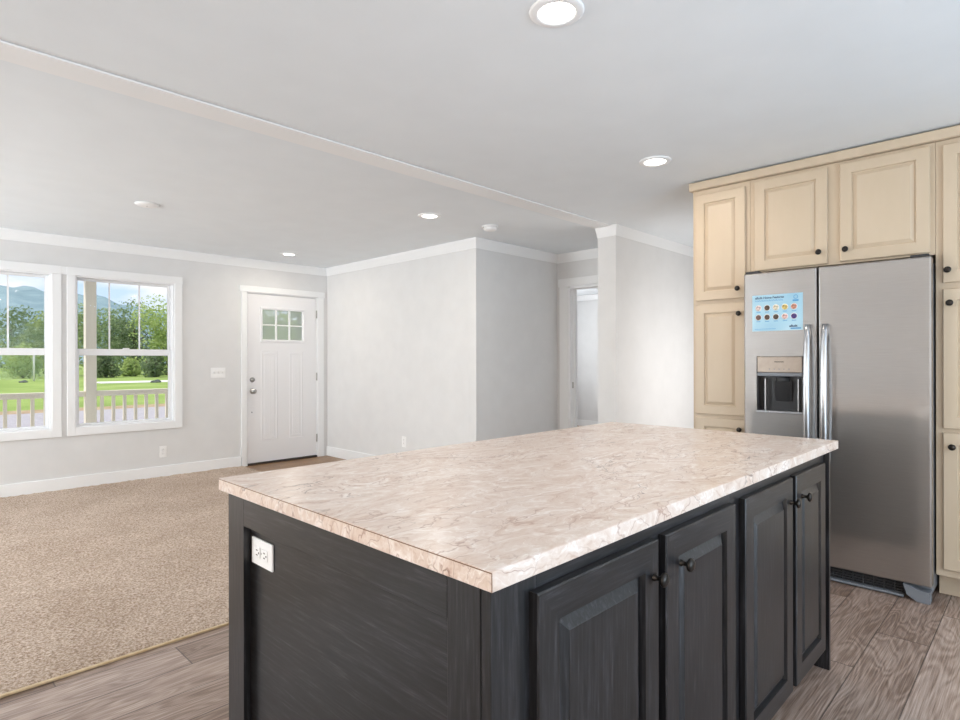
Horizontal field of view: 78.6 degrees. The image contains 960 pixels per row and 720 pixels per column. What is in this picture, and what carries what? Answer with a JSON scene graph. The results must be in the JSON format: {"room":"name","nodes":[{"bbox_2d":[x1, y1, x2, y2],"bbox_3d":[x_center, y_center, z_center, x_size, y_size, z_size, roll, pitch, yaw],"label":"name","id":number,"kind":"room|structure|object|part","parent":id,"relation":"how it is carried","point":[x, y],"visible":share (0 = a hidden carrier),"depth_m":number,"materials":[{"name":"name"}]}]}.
{"room":"kitchen","nodes":[
{"label":"kitchen","id":0,"kind":"room"},
{"bbox_2d":[0,239,326,484],"bbox_3d":[-2.939,0.031,6.839,0.130,2.450,12.920,0,0,44],"label":"wall","id":1,"kind":"structure","parent":0,"point":[210,429],"depth_m":6.45,"materials":[{"name":"paint"}]},
{"bbox_2d":[0,260,61,441],"bbox_3d":[-4.428,-0.081,5.298,0.152,1.639,1.054,0,0,44],"label":"window","id":2,"kind":"structure","parent":1,"relation":"in","point":[51,351],"depth_m":5.57,"materials":[{"name":"white wood"}]},
{"bbox_3d":[-4.465,-0.433,5.328,0.030,0.754,0.878,0,0,44],"label":"sash","id":3,"kind":"part","parent":2,"relation":"part of","materials":[{"name":"white plastic"}]},
{"bbox_3d":[-4.438,0.270,5.303,0.030,0.760,0.878,0,0,44],"label":"sash","id":4,"kind":"part","parent":2,"relation":"part of","materials":[{"name":"white plastic"}]},
{"bbox_2d":[62,266,66,273],"bbox_3d":[-4.004,-0.862,5.645,0.018,0.074,0.041,0,0,44],"label":"trim","id":5,"kind":"structure","parent":1,"relation":"attached to","point":[64,269],"depth_m":5.64,"materials":[{"name":"white wood"}]},
{"bbox_2d":[0,456,240,496],"bbox_3d":[-5.059,1.197,4.563,0.014,0.125,6.458,0,0,44],"label":"baseboard","id":6,"kind":"structure","parent":1,"relation":"attached to","point":[24,488],"depth_m":5.93,"materials":[{"name":"white wood"}]},
{"bbox_2d":[66,267,182,435],"bbox_3d":[-3.666,-0.083,6.079,0.152,1.639,1.054,0,0,44],"label":"window","id":7,"kind":"structure","parent":1,"relation":"in","point":[173,284],"depth_m":6.05,"materials":[{"name":"white"}]},
{"bbox_3d":[-3.703,-0.435,6.108,0.030,0.754,0.878,0,0,44],"label":"sash","id":8,"kind":"part","parent":7,"relation":"part of","materials":[{"name":"white plastic"}]},
{"bbox_3d":[-3.676,0.268,6.084,0.030,0.760,0.878,0,0,44],"label":"sash","id":9,"kind":"part","parent":7,"relation":"part of","materials":[{"name":"white plastic"}]},
{"bbox_2d":[159,446,166,457],"bbox_3d":[-3.391,0.982,6.274,0.009,0.120,0.072,0,0,44],"label":"wall outlet","id":10,"kind":"object","parent":1,"relation":"attached to","point":[162,449],"visible":1,"depth_m":6.27,"materials":[{"name":"white plastic"}]},
{"bbox_2d":[211,368,224,377],"bbox_3d":[-2.983,0.146,6.687,0.020,0.116,0.164,0,0,44],"label":"light switch","id":11,"kind":"object","parent":1,"relation":"attached to","point":[215,372],"visible":1,"depth_m":6.68,"materials":[{"name":"white plastic"}]},
{"bbox_2d":[239,285,324,465],"bbox_3d":[-2.458,0.189,7.296,0.200,2.132,1.119,0,0,44],"label":"door","id":12,"kind":"structure","parent":1,"relation":"in","point":[282,381],"depth_m":7.25,"materials":[{"name":"white wood"}]},
{"bbox_3d":[-2.688,0.370,6.964,0.066,0.066,0.066,0,0,44],"label":"knob","id":13,"kind":"part","parent":12,"relation":"part of","materials":[{"name":"silver metal"}]},
{"bbox_3d":[-2.447,-0.430,7.273,0.041,0.426,0.592,0,0,44],"label":"lite frame","id":14,"kind":"part","parent":12,"relation":"part of","materials":[{"name":"white paint"}]},
{"bbox_2d":[0,228,597,275],"bbox_3d":[-3.393,-1.145,5.483,9.729,0.096,3.043,0,0,-22],"label":"crown molding","id":15,"kind":"structure","parent":1,"relation":"attached to","point":[5,233],"depth_m":6.30,"materials":[{"name":"white wood"}]},
{"bbox_2d":[327,250,468,454],"bbox_3d":[-1.023,0.027,6.816,2.643,2.450,0.110,0,0,44],"label":"wall","id":16,"kind":"structure","parent":0,"point":[397,333],"depth_m":6.63,"materials":[{"name":"paint"}]},
{"bbox_2d":[326,446,376,459],"bbox_3d":[-1.020,1.190,6.729,2.767,0.125,0.014,0,0,44],"label":"baseboard","id":17,"kind":"structure","parent":16,"relation":"attached to","point":[330,451],"depth_m":7.39,"materials":[{"name":"white wood"}]},
{"bbox_2d":[402,436,405,446],"bbox_3d":[-0.853,0.917,6.568,0.072,0.120,0.009,0,0,44],"label":"wall outlet","id":18,"kind":"object","parent":16,"relation":"attached to","point":[403,437],"visible":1,"depth_m":6.57,"materials":[{"name":"white plastic"}]},
{"bbox_2d":[0,0,959,295],"bbox_3d":[-0.395,-1.259,3.598,12.390,0.120,14.200,0,0,44],"label":"ceiling","id":19,"kind":"structure","parent":0,"point":[479,92],"depth_m":2.83,"materials":[{"name":"paint"}]},
{"bbox_2d":[135,201,158,207],"bbox_3d":[-2.551,-1.185,4.493,0.164,0.019,0.164,0,0,44],"label":"cover plate","id":20,"kind":"object","parent":19,"relation":"attached to","point":[145,204],"visible":1,"depth_m":4.46,"materials":[{"name":"white plastic"}]},
{"bbox_2d":[280,253,297,255],"bbox_3d":[-2.155,-1.191,6.617,0.188,0.010,0.188,0,0,44],"label":"recessed light","id":21,"kind":"object","parent":19,"relation":"in","point":[284,254],"visible":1,"depth_m":6.61,"materials":[{"name":"white plastic"}]},
{"bbox_2d":[0,40,609,228],"bbox_3d":[-1.709,-1.192,2.395,0.164,0.008,8.042,0,0,44],"label":"trim","id":22,"kind":"structure","parent":19,"relation":"attached to","point":[9,52],"depth_m":2.91,"materials":[{"name":"white"}]},
{"bbox_2d":[418,213,440,218],"bbox_3d":[-0.419,-1.194,4.867,0.188,0.010,0.188,0,0,44],"label":"recessed light","id":23,"kind":"object","parent":19,"relation":"in","point":[422,215],"visible":1,"depth_m":4.84,"materials":[{"name":"white plastic"}]},
{"bbox_2d":[482,224,497,231],"bbox_3d":[0.091,-1.179,5.262,0.144,0.043,0.144,0,0,44],"label":"smoke detector","id":24,"kind":"object","parent":19,"relation":"attached to","point":[490,227],"visible":1,"depth_m":5.22,"materials":[{"name":"white plastic"}]},
{"bbox_3d":[0.091,-1.194,5.262,0.144,0.013,0.144,0,0,44],"label":"plate","id":25,"kind":"part","parent":24,"relation":"part of","materials":[{"name":"white plastic"}]},
{"bbox_2d":[529,0,583,27],"bbox_3d":[0.264,-1.195,2.019,0.188,0.010,0.188,0,0,44],"label":"recessed light","id":26,"kind":"object","parent":19,"relation":"in","point":[545,13],"visible":1,"depth_m":2.01,"materials":[{"name":"white plastic"}]},
{"bbox_2d":[639,156,670,166],"bbox_3d":[1.057,-1.197,3.543,0.188,0.010,0.188,0,0,44],"label":"recessed light","id":27,"kind":"object","parent":19,"relation":"in","point":[653,161],"visible":1,"depth_m":3.53,"materials":[{"name":"white plastic"}]},
{"bbox_2d":[0,456,959,719],"bbox_3d":[0.407,1.277,3.575,9.456,0.064,12.920,0,0,44],"label":"floor","id":28,"kind":"structure","parent":0,"point":[894,657],"depth_m":2.31,"materials":[{"name":"wood"}]},
{"bbox_2d":[0,622,228,697],"bbox_3d":[-1.626,1.247,2.331,0.014,0.010,8.060,0,0,44],"label":"trim","id":29,"kind":"structure","parent":28,"relation":"on","point":[226,623],"depth_m":2.42,"materials":[{"name":"beige wood"}]},
{"bbox_2d":[0,466,260,693],"bbox_3d":[-3.218,1.246,3.571,4.005,0.016,7.610,0,0,44],"label":"carpet","id":30,"kind":"object","parent":28,"relation":"on","point":[90,575],"visible":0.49,"depth_m":3.46,"materials":[{"name":"beige carpet"}]},
{"bbox_2d":[229,494,735,719],"bbox_3d":[0.015,0.811,1.666,1.092,0.876,0.999,0,0,44],"label":"base cabinet","id":31,"kind":"object","parent":28,"relation":"on","point":[641,625],"visible":0.84,"depth_m":1.29,"materials":[{"name":"grey wood"}]},
{"bbox_2d":[252,536,273,571],"bbox_3d":[-0.590,0.524,1.586,0.120,0.072,0.009,0,0,44],"label":"wall outlet","id":32,"kind":"object","parent":31,"relation":"attached to","point":[262,551],"visible":1,"depth_m":1.58,"materials":[{"name":"white plastic"}]},
{"bbox_2d":[255,546,259,558],"bbox_3d":[-0.607,0.524,1.599,0.032,0.030,0.003,0,0,44],"label":"socket","id":33,"kind":"object","parent":32,"relation":"attached to","point":[257,548],"depth_m":1.60,"materials":[{"name":"white plastic"}]},
{"bbox_2d":[262,549,267,562],"bbox_3d":[-0.576,0.524,1.569,0.032,0.030,0.003,0,0,44],"label":"socket","id":34,"kind":"object","parent":32,"relation":"attached to","point":[264,551],"depth_m":1.57,"materials":[{"name":"white plastic"}]},
{"bbox_3d":[-0.336,0.801,1.350,0.870,0.720,0.006,0,0,44],"label":"panel","id":35,"kind":"part","parent":31,"relation":"part of","materials":[{"name":"grey wood"}]},
{"bbox_3d":[-0.354,0.812,1.343,1.014,0.876,0.020,0,0,44],"label":"frame","id":36,"kind":"part","parent":31,"relation":"part of","materials":[{"name":"grey wood"}]},
{"bbox_3d":[0.052,0.811,1.015,0.022,0.876,0.118,0,0,44],"label":"corner post","id":37,"kind":"part","parent":31,"relation":"part of","materials":[{"name":"grey wood"}]},
{"bbox_3d":[0.248,0.776,1.184,0.020,0.737,0.438,0,0,44],"label":"door","id":38,"kind":"part","parent":31,"relation":"part of","materials":[{"name":"grey wood"}]},
{"bbox_3d":[0.248,0.776,1.183,0.016,0.607,0.308,0,0,44],"label":"panel","id":39,"kind":"part","parent":31,"relation":"part of","materials":[{"name":"grey wood"}]},
{"bbox_3d":[0.402,0.764,1.371,0.020,0.786,0.880,0,0,44],"label":"frame","id":40,"kind":"part","parent":31,"relation":"part of","materials":[{"name":"grey wood"}]},
{"bbox_3d":[0.402,0.487,1.304,0.033,0.033,0.033,0,0,44],"label":"knob","id":41,"kind":"part","parent":31,"relation":"part of","materials":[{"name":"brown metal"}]},
{"bbox_3d":[0.494,0.487,1.399,0.033,0.033,0.033,0,0,44],"label":"knob","id":42,"kind":"part","parent":31,"relation":"part of","materials":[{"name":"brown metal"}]},
{"bbox_3d":[0.571,0.775,1.515,0.020,0.737,0.416,0,0,44],"label":"door","id":43,"kind":"part","parent":31,"relation":"part of","materials":[{"name":"grey wood"}]},
{"bbox_3d":[0.572,0.775,1.514,0.016,0.607,0.286,0,0,44],"label":"panel","id":44,"kind":"part","parent":31,"relation":"part of","materials":[{"name":"grey wood"}]},
{"bbox_2d":[693,181,750,432],"bbox_3d":[1.776,0.054,4.049,0.372,2.384,0.661,0,0,44],"label":"pantry cabinet","id":45,"kind":"object","parent":28,"relation":"on","point":[721,215],"visible":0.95,"depth_m":3.84,"materials":[{"name":"beige paint"}]},
{"bbox_3d":[1.574,-0.005,3.844,0.324,0.729,0.020,0,0,44],"label":"door","id":46,"kind":"part","parent":45,"relation":"part of","materials":[{"name":"beige paint"}]},
{"bbox_3d":[1.575,0.737,3.844,0.324,0.711,0.020,0,0,44],"label":"door","id":47,"kind":"part","parent":45,"relation":"part of","materials":[{"name":"beige paint"}]},
{"bbox_3d":[1.574,0.737,3.844,0.202,0.589,0.016,0,0,44],"label":"panel","id":48,"kind":"part","parent":45,"relation":"part of","materials":[{"name":"beige paint"}]},
{"bbox_3d":[1.573,-0.005,3.844,0.202,0.607,0.016,0,0,44],"label":"panel","id":49,"kind":"part","parent":45,"relation":"part of","materials":[{"name":"beige paint"}]},
{"bbox_3d":[1.572,-0.750,3.844,0.324,0.707,0.020,0,0,44],"label":"door","id":50,"kind":"part","parent":45,"relation":"part of","materials":[{"name":"beige paint"}]},
{"bbox_3d":[1.571,-0.750,3.844,0.202,0.585,0.016,0,0,44],"label":"panel","id":51,"kind":"part","parent":45,"relation":"part of","materials":[{"name":"beige paint"}]},
{"bbox_2d":[730,452,830,719],"bbox_3d":[0.706,0.809,2.373,1.092,0.876,0.979,0,0,44],"label":"base cabinet","id":52,"kind":"object","parent":28,"relation":"on","point":[783,518],"visible":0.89,"depth_m":1.94,"materials":[{"name":"grey wood"}]},
{"bbox_2d":[219,422,837,592],"bbox_3d":[0.370,0.354,2.064,1.078,0.034,2.108,0,0,44],"label":"countertop","id":53,"kind":"structure","parent":52,"relation":"on","point":[491,515],"depth_m":1.52,"materials":[{"name":"laminate"}]},
{"bbox_3d":[0.921,0.775,1.873,0.020,0.737,0.433,0,0,44],"label":"door","id":54,"kind":"part","parent":52,"relation":"part of","materials":[{"name":"grey wood"}]},
{"bbox_3d":[0.922,0.775,1.873,0.016,0.607,0.303,0,0,44],"label":"panel","id":55,"kind":"part","parent":52,"relation":"part of","materials":[{"name":"grey wood"}]},
{"bbox_3d":[1.073,0.486,1.991,0.033,0.033,0.033,0,0,44],"label":"knob","id":56,"kind":"part","parent":52,"relation":"part of","materials":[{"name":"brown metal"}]},
{"bbox_3d":[1.161,0.486,2.082,0.033,0.033,0.033,0,0,44],"label":"knob","id":57,"kind":"part","parent":52,"relation":"part of","materials":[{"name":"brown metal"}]},
{"bbox_3d":[1.227,0.774,2.187,0.020,0.737,0.364,0,0,44],"label":"door","id":58,"kind":"part","parent":52,"relation":"part of","materials":[{"name":"grey wood"}]},
{"bbox_3d":[1.228,0.774,2.186,0.016,0.607,0.234,0,0,44],"label":"panel","id":59,"kind":"part","parent":52,"relation":"part of","materials":[{"name":"grey wood"}]},
{"bbox_3d":[1.030,0.809,2.729,1.057,0.876,0.018,0,0,44],"label":"panel","id":60,"kind":"part","parent":52,"relation":"part of","materials":[{"name":"grey wood"}]},
{"bbox_2d":[744,253,938,604],"bbox_3d":[2.186,0.350,3.529,0.925,1.789,0.776,0,0,44],"label":"refrigerator","id":61,"kind":"object","parent":28,"relation":"on","point":[859,373],"visible":0.88,"depth_m":3.18,"materials":[{"name":"grey metal"}]},
{"bbox_2d":[752,292,802,331],"bbox_3d":[1.765,-0.283,3.487,0.281,0.217,0.002,0,0,44],"label":"flyer","id":62,"kind":"object","parent":61,"relation":"attached to","point":[774,312],"visible":1,"depth_m":3.48,"materials":[{"name":"paper"}]},
{"bbox_3d":[1.792,0.028,3.496,0.248,0.094,0.054,0,0,44],"label":"control panel","id":63,"kind":"part","parent":61,"relation":"part of","materials":[{"name":"silver metal"}]},
{"bbox_3d":[1.796,0.317,3.503,0.403,1.690,0.062,0,0,44],"label":"freezer door","id":64,"kind":"part","parent":61,"relation":"part of","materials":[{"name":"silver metal"}]},
{"bbox_3d":[1.866,0.211,3.346,0.033,0.830,0.066,0,0,44],"label":"handle","id":65,"kind":"part","parent":61,"relation":"part of","materials":[{"name":"metal"}]},
{"bbox_3d":[1.928,0.211,3.285,0.033,0.830,0.066,0,0,44],"label":"handle","id":66,"kind":"part","parent":61,"relation":"part of","materials":[{"name":"metal"}]},
{"bbox_3d":[2.130,0.316,3.177,0.514,1.690,0.062,0,0,44],"label":"fridge door","id":67,"kind":"part","parent":61,"relation":"part of","materials":[{"name":"silver metal"}]},
{"bbox_2d":[935,137,959,596],"bbox_3d":[2.745,0.052,3.103,0.468,2.384,0.661,0,0,44],"label":"pantry cabinet","id":68,"kind":"object","parent":28,"relation":"on","point":[947,152],"visible":1,"depth_m":3.02,"materials":[{"name":"beige paint"}]},
{"bbox_3d":[2.395,-0.463,3.004,0.033,0.033,0.033,0,0,44],"label":"knob","id":69,"kind":"part","parent":68,"relation":"part of","materials":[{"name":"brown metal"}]},
{"bbox_3d":[2.401,-0.293,2.999,0.033,0.033,0.033,0,0,44],"label":"knob","id":70,"kind":"part","parent":68,"relation":"part of","materials":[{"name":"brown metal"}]},
{"bbox_3d":[2.546,0.729,2.896,0.406,0.707,0.020,0,0,44],"label":"door","id":71,"kind":"part","parent":68,"relation":"part of","materials":[{"name":"beige paint"}]},
{"bbox_3d":[2.544,-0.007,2.896,0.406,0.720,0.020,0,0,44],"label":"door","id":72,"kind":"part","parent":68,"relation":"part of","materials":[{"name":"beige paint"}]},
{"bbox_3d":[2.543,-0.756,2.896,0.406,0.712,0.020,0,0,44],"label":"door","id":73,"kind":"part","parent":68,"relation":"part of","materials":[{"name":"beige paint"}]},
{"bbox_3d":[2.409,0.445,2.993,0.033,0.033,0.033,0,0,44],"label":"knob","id":74,"kind":"part","parent":68,"relation":"part of","materials":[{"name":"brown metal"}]},
{"bbox_3d":[2.544,-0.007,2.895,0.284,0.598,0.016,0,0,44],"label":"panel","id":75,"kind":"part","parent":68,"relation":"part of","materials":[{"name":"beige paint"}]},
{"bbox_3d":[2.542,-0.756,2.895,0.284,0.590,0.016,0,0,44],"label":"panel","id":76,"kind":"part","parent":68,"relation":"part of","materials":[{"name":"beige paint"}]},
{"bbox_3d":[2.545,0.729,2.895,0.284,0.585,0.016,0,0,44],"label":"panel","id":77,"kind":"part","parent":68,"relation":"part of","materials":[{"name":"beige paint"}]},
{"bbox_2d":[468,248,556,441],"bbox_3d":[0.385,0.024,6.289,0.110,2.450,1.323,0,0,44],"label":"wall","id":78,"kind":"structure","parent":0,"point":[512,299],"depth_m":6.14,"materials":[{"name":"paint"}]},
{"bbox_2d":[557,258,597,429],"bbox_3d":[1.282,0.022,6.414,1.218,2.450,0.110,0,0,44],"label":"wall","id":79,"kind":"structure","parent":0,"point":[588,267],"depth_m":6.64,"materials":[{"name":"paint"}]},
{"bbox_2d":[558,275,597,428],"bbox_3d":[1.325,0.165,6.364,1.067,2.165,0.144,0,0,44],"label":"door frame","id":80,"kind":"structure","parent":79,"relation":"in","point":[567,296],"depth_m":6.62,"materials":[{"name":"white wood"}]},
{"bbox_2d":[577,300,597,420],"bbox_3d":[3.441,0.018,9.568,5.186,2.450,0.100,0,0,44],"label":"wall","id":81,"kind":"structure","parent":0,"point":[587,311],"depth_m":10.91,"materials":[{"name":"paint"}]},
{"bbox_2d":[577,294,597,300],"bbox_3d":[1.652,-1.154,8.686,3.861,0.096,3.660,0,0,44],"label":"crown molding","id":82,"kind":"structure","parent":81,"relation":"attached to","point":[594,296],"depth_m":10.87,"materials":[{"name":"white wood"}]},
{"bbox_2d":[577,419,597,425],"bbox_3d":[2.930,1.182,9.991,3.861,0.125,0.014,0,0,44],"label":"baseboard","id":83,"kind":"structure","parent":81,"relation":"attached to","point":[579,422],"depth_m":10.92,"materials":[{"name":"white wood"}]},
{"bbox_2d":[598,235,693,428],"bbox_3d":[2.759,0.020,6.922,0.186,2.450,4.640,0,0,44],"label":"wall","id":84,"kind":"structure","parent":0,"point":[646,292],"depth_m":5.55,"materials":[{"name":"paint"}]},
{"bbox_2d":[595,224,692,256],"bbox_3d":[2.751,-1.157,6.916,0.219,0.096,4.657,0,0,44],"label":"crown molding","id":85,"kind":"structure","parent":84,"relation":"attached to","point":[614,229],"depth_m":5.52,"materials":[{"name":"white"}]},
{"bbox_3d":[3.392,0.018,3.005,4.145,2.450,0.100,0,0,44],"label":"wall","id":86,"kind":"structure","parent":0,"visible":0},
{"bbox_2d":[750,142,935,272],"bbox_3d":[2.242,-0.845,3.592,0.932,0.588,0.661,0,0,44],"label":"upper cabinet","id":87,"kind":"object","parent":86,"relation":"attached to","point":[878,207],"visible":0.95,"depth_m":3.33,"materials":[{"name":"beige paint"}]},
{"bbox_3d":[1.874,-0.839,3.548,0.283,0.437,0.016,0,0,44],"label":"panel","id":88,"kind":"part","parent":87,"relation":"part of","materials":[{"name":"beige paint"}]},
{"bbox_3d":[1.874,-0.839,3.549,0.405,0.559,0.020,0,0,44],"label":"door","id":89,"kind":"part","parent":87,"relation":"part of","materials":[{"name":"beige paint"}]},
{"bbox_2d":[689,125,959,192],"bbox_3d":[2.277,-1.167,3.572,1.790,0.054,0.640,0,0,44],"label":"crown molding","id":90,"kind":"structure","parent":87,"relation":"attached to","point":[952,132],"depth_m":3.37,"materials":[{"name":"beige paint"}]},
{"bbox_3d":[2.069,-0.628,3.322,0.033,0.033,0.033,0,0,44],"label":"knob","id":91,"kind":"part","parent":87,"relation":"part of","materials":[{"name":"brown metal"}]},
{"bbox_3d":[2.212,-0.842,3.218,0.290,0.435,0.016,0,0,44],"label":"panel","id":92,"kind":"part","parent":87,"relation":"part of","materials":[{"name":"beige paint"}]},
{"bbox_3d":[2.212,-0.842,3.219,0.412,0.557,0.020,0,0,44],"label":"door","id":93,"kind":"part","parent":87,"relation":"part of","materials":[{"name":"beige paint"}]},
{"label":"outside","id":94,"kind":"structure","parent":0,"visible":0},
{"bbox_2d":[0,285,166,363],"bbox_3d":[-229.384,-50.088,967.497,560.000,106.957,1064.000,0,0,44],"label":"hills","id":95,"kind":"structure","parent":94,"point":[33,297],"depth_m":638.62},
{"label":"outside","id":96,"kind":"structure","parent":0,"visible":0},
{"bbox_2d":[0,364,167,411],"bbox_3d":[-117.453,2.201,184.588,414.000,0.050,600.000,0,0,44],"label":"lawn","id":97,"kind":"structure","parent":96,"point":[7,384],"depth_m":42.71,"materials":[{"name":"green plant"}]},
{"bbox_2d":[0,329,15,355],"bbox_3d":[-63.470,-3.255,72.268,9.879,10.667,9.899,0,0,44],"label":"tree","id":98,"kind":"object","parent":97,"relation":"on","point":[1,332],"visible":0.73,"depth_m":75.06,"materials":[{"name":"green plant"}]},
{"bbox_2d":[0,342,43,378],"bbox_3d":[-51.068,0.087,65.156,4.613,4.195,4.821,0,0,44],"label":"bush","id":99,"kind":"object","parent":97,"relation":"on","point":[23,362],"visible":0.81,"depth_m":64.55,"materials":[{"name":"green plant"}]},
{"bbox_2d":[0,305,43,371],"bbox_3d":[-69.034,-3.052,87.290,11.040,10.288,11.192,0,0,44],"label":"tree","id":100,"kind":"object","parent":97,"relation":"on","point":[13,328],"visible":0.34,"depth_m":85.93,"materials":[{"name":"green plant"}]},
{"bbox_2d":[33,355,34,380],"bbox_3d":[-42.842,0.532,56.319,0.166,3.000,0.166,0,0,-23],"label":"pole","id":101,"kind":"object","parent":97,"relation":"on","point":[33,355],"visible":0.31,"depth_m":56.27,"materials":[{"name":"white"}]},
{"bbox_2d":[13,310,83,375],"bbox_3d":[-54.751,-2.386,75.320,9.099,8.924,8.235,0,0,44],"label":"tree","id":102,"kind":"object","parent":97,"relation":"on","point":[36,334],"visible":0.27,"depth_m":73.58,"materials":[{"name":"green plant"}]},
{"bbox_2d":[78,303,116,369],"bbox_3d":[-65.512,-3.818,98.693,8.504,11.797,8.984,0,0,44],"label":"tree","id":103,"kind":"object","parent":97,"relation":"on","point":[80,319],"visible":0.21,"depth_m":98.28,"materials":[{"name":"green plant"}]},
{"bbox_2d":[97,355,122,377],"bbox_3d":[-43.225,0.566,67.754,2.873,3.205,3.286,0,0,44],"label":"bush","id":104,"kind":"object","parent":97,"relation":"on","point":[105,368],"visible":0.81,"depth_m":67.33,"materials":[{"name":"green plant"}]},
{"bbox_2d":[97,313,136,366],"bbox_3d":[-71.845,-3.796,115.042,10.555,11.774,9.832,0,0,44],"label":"tree","id":105,"kind":"object","parent":97,"relation":"on","point":[102,346],"visible":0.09,"depth_m":114.33,"materials":[{"name":"green plant"}]},
{"bbox_2d":[121,357,141,376],"bbox_3d":[-43.389,0.876,72.924,2.938,2.549,2.514,0,0,44],"label":"bush","id":106,"kind":"object","parent":97,"relation":"on","point":[131,367],"visible":0.98,"depth_m":72.47,"materials":[{"name":"green plant"}]},
{"bbox_2d":[101,299,166,367],"bbox_3d":[-48.901,-3.432,84.027,9.011,10.962,9.162,0,0,44],"label":"tree","id":107,"kind":"object","parent":97,"relation":"on","point":[119,332],"visible":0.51,"depth_m":82.04,"materials":[{"name":"green plant"}]},
{"bbox_2d":[125,293,167,374],"bbox_3d":[-42.305,-3.526,79.463,9.868,11.120,10.140,0,0,44],"label":"tree","id":108,"kind":"object","parent":97,"relation":"on","point":[159,338],"visible":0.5,"depth_m":78.15,"materials":[{"name":"green plant"}]},
{"bbox_2d":[140,356,167,377],"bbox_3d":[-38.522,0.432,69.290,3.910,3.450,3.008,0,0,44],"label":"bush","id":109,"kind":"object","parent":97,"relation":"on","point":[154,368],"visible":0.92,"depth_m":68.51,"materials":[{"name":"green plant"}]},
{"bbox_2d":[150,379,161,382],"bbox_3d":[-28.811,1.886,52.114,0.795,0.339,0.625,0,0,-12],"label":"rock","id":110,"kind":"object","parent":97,"relation":"on","point":[157,380],"visible":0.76,"depth_m":51.93,"materials":[{"name":"grey stone"}]},
{"bbox_2d":[273,310,300,339],"bbox_3d":[-22.830,-4.471,75.895,9.991,12.949,7.716,0,0,6],"label":"tree","id":111,"kind":"object","parent":97,"relation":"on","point":[296,314],"visible":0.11,"depth_m":74.99,"materials":[{"name":"green plant"}]},
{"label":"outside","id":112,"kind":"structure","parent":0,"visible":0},
{"bbox_3d":[-4.322,1.413,7.019,2.103,0.190,16.000,0,0,44],"label":"floor","id":113,"kind":"structure","parent":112,"visible":0},
{"bbox_2d":[84,281,96,422],"bbox_3d":[-5.044,0.065,7.588,0.150,2.508,0.150,0,0,44],"label":"porch post","id":114,"kind":"object","parent":113,"relation":"on","point":[90,288],"visible":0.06,"depth_m":7.55,"materials":[{"name":"paint"}]},
{"bbox_2d":[0,391,84,427],"bbox_3d":[-5.939,0.781,6.670,0.080,0.760,2.444,0,0,44],"label":"porch railing","id":115,"kind":"object","parent":114,"relation":"attached to","point":[32,396],"visible":0.45,"depth_m":7.06,"materials":[{"name":"paint"}]},
{"bbox_3d":[-5.939,0.436,6.670,0.080,0.070,2.444,0,0,44],"label":"rail","id":116,"kind":"part","parent":115,"relation":"part of","materials":[{"name":"paint"}]},
{"bbox_2d":[97,388,167,421],"bbox_3d":[-3.940,0.778,8.717,0.080,0.760,3.034,0,0,44],"label":"porch railing","id":117,"kind":"object","parent":114,"relation":"attached to","point":[135,392],"visible":0.13,"depth_m":7.93,"materials":[{"name":"paint"}]},
{"bbox_3d":[-3.940,0.433,8.717,0.080,0.070,3.034,0,0,44],"label":"rail","id":118,"kind":"part","parent":117,"relation":"part of","materials":[{"name":"paint"}]},
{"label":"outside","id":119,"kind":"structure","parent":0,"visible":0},
{"bbox_2d":[0,403,164,414],"bbox_3d":[-9.406,1.978,30.155,3.600,0.050,150.000,0,0,44],"label":"bare soil","id":120,"kind":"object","parent":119,"point":[149,405],"depth_m":23.75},
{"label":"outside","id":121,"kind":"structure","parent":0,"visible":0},
{"bbox_2d":[97,380,167,383],"bbox_3d":[-16.279,1.976,67.057,47.160,0.050,5.492,0,0,-43],"label":"garden path","id":122,"kind":"structure","parent":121,"point":[160,380],"depth_m":52.29,"materials":[{"name":"grey concrete"}]},
{"bbox_2d":[263,310,297,339],"bbox_3d":[-22.217,-3.726,60.015,7.947,11.440,6.954,0,0,44],"label":"tree","id":123,"kind":"object","parent":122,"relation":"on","point":[269,331],"visible":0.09,"depth_m":59.37,"materials":[{"name":"green plant"}]},
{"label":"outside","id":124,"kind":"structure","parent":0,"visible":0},
{"bbox_2d":[0,406,164,428],"bbox_3d":[-1.858,1.959,22.784,20.500,0.050,150.000,0,0,44],"label":"gravel drive","id":125,"kind":"structure","parent":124,"point":[39,417],"depth_m":20.29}
]}

